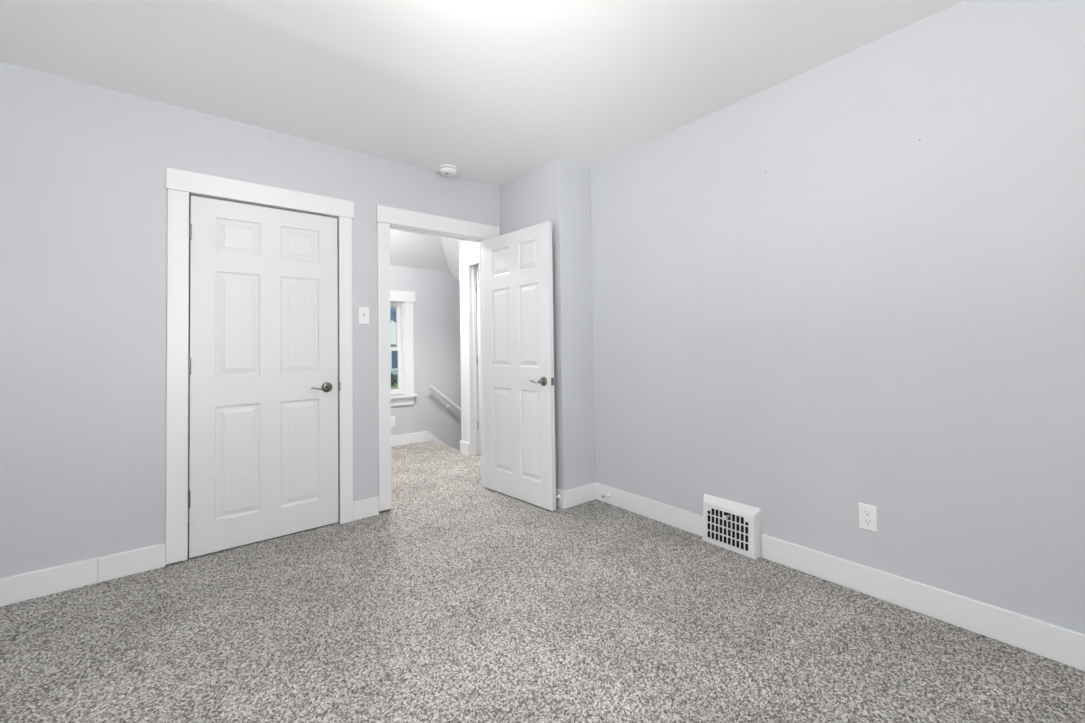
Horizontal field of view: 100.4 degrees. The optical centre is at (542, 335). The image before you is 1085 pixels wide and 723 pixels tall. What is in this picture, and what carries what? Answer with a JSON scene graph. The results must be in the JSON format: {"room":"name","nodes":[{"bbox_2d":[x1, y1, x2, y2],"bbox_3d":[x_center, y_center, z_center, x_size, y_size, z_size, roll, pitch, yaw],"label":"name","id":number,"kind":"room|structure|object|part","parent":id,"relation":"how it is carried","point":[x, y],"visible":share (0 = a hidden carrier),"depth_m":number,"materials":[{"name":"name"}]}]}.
{"room":"empty bedroom","nodes":[
{"label":"empty bedroom","id":0,"kind":"room"},
{"bbox_2d":[188,197,190,523],"bbox_3d":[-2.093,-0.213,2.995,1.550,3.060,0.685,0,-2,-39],"label":"door frame","id":1,"kind":"structure","parent":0,"point":[189,197],"depth_m":3.07,"materials":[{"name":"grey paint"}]},
{"bbox_2d":[0,62,499,577],"bbox_3d":[-1.566,0.486,2.901,3.916,3.524,0.085,0,-2,-39],"label":"wall","id":2,"kind":"structure","parent":0,"point":[84,193],"depth_m":2.32,"materials":[{"name":"grey paint"}]},
{"bbox_2d":[0,543,165,606],"bbox_3d":[-2.500,1.178,2.056,1.207,0.126,0.016,0,-2,-39],"label":"baseboard","id":3,"kind":"structure","parent":2,"relation":"attached to","point":[44,582],"depth_m":2.22,"materials":[{"name":"white paint"}]},
{"bbox_2d":[166,167,353,564],"bbox_3d":[-1.691,0.165,2.796,0.988,2.163,0.109,0,-2,-39],"label":"door frame","id":4,"kind":"structure","parent":2,"relation":"attached to","point":[181,185],"depth_m":2.52,"materials":[{"name":"white paint"}]},
{"bbox_3d":[-2.008,0.215,2.487,0.093,2.036,0.018,0,-2,-39],"label":"casing leg","id":5,"kind":"part","parent":4,"relation":"part of","materials":[{"name":"white paint"}]},
{"bbox_3d":[-1.323,0.224,3.041,0.082,2.047,0.018,0,-2,-39],"label":"casing leg","id":6,"kind":"part","parent":4,"relation":"part of","materials":[{"name":"white paint"}]},
{"bbox_2d":[188,196,337,557],"bbox_3d":[-1.659,0.223,2.760,0.795,2.022,0.094,0,-2,-39],"label":"door","id":7,"kind":"structure","parent":2,"relation":"in","point":[263,360],"depth_m":2.74,"materials":[{"name":"white paint"}]},
{"bbox_2d":[358,307,368,323],"bbox_3d":[-1.233,-0.138,3.125,0.073,0.118,0.020,0,-2,-39],"label":"light switch","id":8,"kind":"object","parent":2,"relation":"attached to","point":[363,312],"visible":1,"depth_m":3.13,"materials":[{"name":"white plastic"}]},
{"bbox_2d":[353,496,378,520],"bbox_3d":[-1.211,1.185,3.099,0.174,0.124,0.015,0,-2,-39],"label":"baseboard","id":9,"kind":"structure","parent":2,"relation":"attached to","point":[369,507],"depth_m":3.09,"materials":[{"name":"white paint"}]},
{"bbox_2d":[376,205,499,510],"bbox_3d":[-0.784,0.165,3.529,1.036,2.172,0.109,0,-2,-39],"label":"door frame","id":10,"kind":"structure","parent":2,"relation":"attached to","point":[387,218],"depth_m":3.22,"materials":[{"name":"white paint"}]},
{"bbox_3d":[-1.122,0.211,3.204,0.088,2.031,0.018,0,-2,-39],"label":"casing leg","id":11,"kind":"part","parent":10,"relation":"part of","materials":[{"name":"white paint"}]},
{"bbox_2d":[483,221,555,510],"bbox_3d":[-0.195,0.218,3.441,0.154,2.022,0.779,0,-2,-44],"label":"door","id":12,"kind":"structure","parent":2,"relation":"in","point":[517,265],"depth_m":3.38,"materials":[{"name":"white paint"}]},
{"bbox_2d":[390,229,459,280],"bbox_3d":[-1.011,-0.217,4.710,5.350,2.320,1.990,0,-2,-39],"label":"ceiling","id":13,"kind":"structure","parent":0,"point":[408,249],"depth_m":5.36,"materials":[{"name":"white paint"}]},
{"bbox_2d":[390,265,460,450],"bbox_3d":[-1.654,1.187,5.497,5.350,5.750,0.120,0,-2,-39],"label":"wall","id":14,"kind":"structure","parent":0,"point":[436,306],"depth_m":5.69,"materials":[{"name":"grey paint"}]},
{"bbox_2d":[391,416,394,426],"bbox_3d":[-1.772,1.017,5.325,0.072,0.117,0.009,0,-2,-39],"label":"wall outlet","id":15,"kind":"object","parent":14,"relation":"attached to","point":[392,418],"visible":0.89,"depth_m":5.33,"materials":[{"name":"white plastic"}]},
{"bbox_2d":[390,290,416,405],"bbox_3d":[-1.984,0.150,5.235,1.045,1.369,0.170,0,-2,-39],"label":"window","id":16,"kind":"structure","parent":14,"relation":"in","point":[402,301],"depth_m":5.46,"materials":[{"name":"white paint"}]},
{"bbox_3d":[-2.021,-0.102,5.281,0.743,0.570,0.030,0,-2,-39],"label":"sash","id":17,"kind":"part","parent":16,"relation":"part of","materials":[{"name":"glass"}]},
{"bbox_3d":[-1.993,0.426,5.244,0.743,0.568,0.030,0,-2,-39],"label":"sash","id":18,"kind":"part","parent":16,"relation":"part of","materials":[{"name":"white paint"}]},
{"bbox_3d":[-1.615,0.153,5.477,0.108,1.114,0.018,0,-2,-39],"label":"casing leg","id":19,"kind":"part","parent":16,"relation":"part of","materials":[{"name":"white paint"}]},
{"bbox_2d":[391,431,448,446],"bbox_3d":[-1.655,2.180,5.373,5.000,1.992,0.016,0,-2,-39],"label":"baseboard","id":20,"kind":"structure","parent":14,"relation":"attached to","point":[397,440],"depth_m":5.47,"materials":[{"name":"white paint"}]},
{"bbox_2d":[430,385,460,412],"bbox_3d":[-0.564,1.500,6.225,2.131,1.770,0.102,0,-2,-39],"label":"handrail","id":21,"kind":"object","parent":14,"relation":"attached to","point":[432,387],"visible":0.34,"depth_m":5.68,"materials":[{"name":"white paint"}]},
{"bbox_2d":[0,0,964,186],"bbox_3d":[-0.338,-1.390,1.394,3.916,0.123,4.075,0,-2,-39],"label":"ceiling","id":22,"kind":"structure","parent":0,"point":[497,92],"depth_m":2.14,"materials":[{"name":"white paint"}]},
{"bbox_2d":[439,164,456,175],"bbox_3d":[-0.721,-1.249,3.444,0.139,0.054,0.139,0,-2,-39],"label":"smoke detector","id":23,"kind":"object","parent":22,"relation":"attached to","point":[446,169],"visible":1,"depth_m":3.40,"materials":[{"name":"white plastic"}]},
{"bbox_2d":[0,441,1084,722],"bbox_3d":[-0.877,1.248,2.151,4.050,0.065,6.075,0,-2,-39],"label":"floor","id":24,"kind":"structure","parent":0,"point":[463,600],"depth_m":1.79,"materials":[{"name":"carpet"}]},
{"bbox_2d":[500,158,594,490],"bbox_3d":[0.017,-0.019,3.647,0.319,2.524,0.774,0,-2,-39],"label":"wall","id":25,"kind":"structure","parent":0,"point":[557,192],"depth_m":3.34,"materials":[{"name":"grey paint"}]},
{"bbox_2d":[461,0,1084,633],"bbox_3d":[0.804,0.215,2.985,0.126,4.000,5.200,0,-2,-39],"label":"wall","id":26,"kind":"structure","parent":0,"point":[886,318],"depth_m":2.03,"materials":[{"name":"grey paint"}]},
{"bbox_2d":[460,440,469,455],"bbox_3d":[-0.795,1.217,4.910,0.132,0.137,0.194,0,-2,-39],"label":"baseboard","id":27,"kind":"structure","parent":26,"relation":"attached to","point":[464,446],"depth_m":4.86,"materials":[{"name":"white paint"}]},
{"bbox_2d":[459,240,478,455],"bbox_3d":[-0.523,0.073,4.604,0.143,2.400,1.047,0,-2,-39],"label":"door frame","id":28,"kind":"structure","parent":26,"relation":"attached to","point":[469,262],"depth_m":4.86,"materials":[{"name":"white paint"}]},
{"bbox_3d":[-0.830,0.270,4.890,0.018,2.030,0.181,0,-2,-39],"label":"casing leg","id":29,"kind":"part","parent":28,"relation":"part of","materials":[{"name":"white paint"}]},
{"bbox_2d":[476,267,480,453],"bbox_3d":[-0.475,0.254,4.581,0.094,2.012,0.766,0,-2,-39],"label":"door","id":30,"kind":"structure","parent":26,"relation":"in","point":[477,284],"depth_m":4.86,"materials":[{"name":"white paint"}]},
{"bbox_2d":[601,492,610,497],"bbox_3d":[0.457,1.160,3.268,0.072,0.034,0.034,0,-2,-39],"label":"stopper","id":31,"kind":"object","parent":26,"relation":"attached to","point":[608,494],"visible":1,"depth_m":3.27,"materials":[{"name":"white plastic"}]},
{"bbox_2d":[556,482,702,535],"bbox_3d":[0.321,1.167,3.252,0.334,0.125,1.663,0,-2,-39],"label":"baseboard","id":32,"kind":"structure","parent":26,"relation":"attached to","point":[679,518],"depth_m":3.11,"materials":[{"name":"white paint"}]},
{"bbox_2d":[702,494,761,558],"bbox_3d":[1.051,1.072,2.554,0.078,0.257,0.342,0,-2,-39],"label":"floor vent","id":33,"kind":"object","parent":26,"relation":"attached to","point":[734,526],"visible":1,"depth_m":2.54,"materials":[{"name":"white metal"}]},
{"bbox_2d":[706,507,748,551],"bbox_3d":[1.040,1.086,2.546,0.014,0.185,0.255,0,-2,-39],"label":"grille","id":34,"kind":"object","parent":33,"relation":"attached to","point":[724,509],"depth_m":2.55,"materials":[{"name":"white metal"}]},
{"bbox_2d":[858,503,877,532],"bbox_3d":[1.489,0.834,2.069,0.009,0.117,0.072,0,-2,-39],"label":"wall outlet","id":35,"kind":"object","parent":26,"relation":"attached to","point":[868,520],"visible":1,"depth_m":2.06,"materials":[{"name":"white plastic"}]},
{"bbox_2d":[864,510,870,516],"bbox_3d":[1.486,0.814,2.067,0.002,0.030,0.029,0,-2,-39],"label":"receptacle","id":36,"kind":"object","parent":35,"relation":"attached to","point":[867,513],"depth_m":2.07,"materials":[{"name":"white plastic"}]},
{"bbox_2d":[864,519,871,525],"bbox_3d":[1.487,0.853,2.066,0.002,0.030,0.029,0,-2,-39],"label":"receptacle","id":37,"kind":"object","parent":35,"relation":"attached to","point":[867,522],"depth_m":2.07,"materials":[{"name":"white plastic"}]},
{"bbox_2d":[761,534,1084,670],"bbox_3d":[1.770,1.108,1.715,0.015,0.126,1.862,0,-2,-39],"label":"baseboard","id":38,"kind":"structure","parent":26,"relation":"attached to","point":[1063,645],"depth_m":1.86,"materials":[{"name":"white paint"}]},
{"label":"outside","id":39,"kind":"structure","parent":0,"visible":0},
{"bbox_3d":[-15.126,4.128,34.582,60.000,1.845,60.000,0,-2,-39],"label":"lawn","id":40,"kind":"structure","parent":39,"visible":0},
{"bbox_2d":[390,308,397,374],"bbox_3d":[-10.736,0.657,31.083,7.600,5.000,6.950,0,-2,-39],"label":"house","id":41,"kind":"structure","parent":40,"relation":"on","point":[394,356],"depth_m":28.25,"materials":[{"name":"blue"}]},
{"bbox_3d":[-8.762,-0.188,28.329,2.800,1.500,0.140,0,-2,-39],"label":"gable panel","id":42,"kind":"part","parent":41,"relation":"part of","materials":[{"name":"white paint"}]},
{"bbox_2d":[391,373,397,385],"bbox_3d":[-8.178,2.500,24.199,1.615,1.016,1.604,0,-2,-39],"label":"shrub","id":43,"kind":"object","parent":40,"relation":"on","point":[394,378],"visible":0.31,"depth_m":23.79,"materials":[{"name":"green plant"}]}
]}

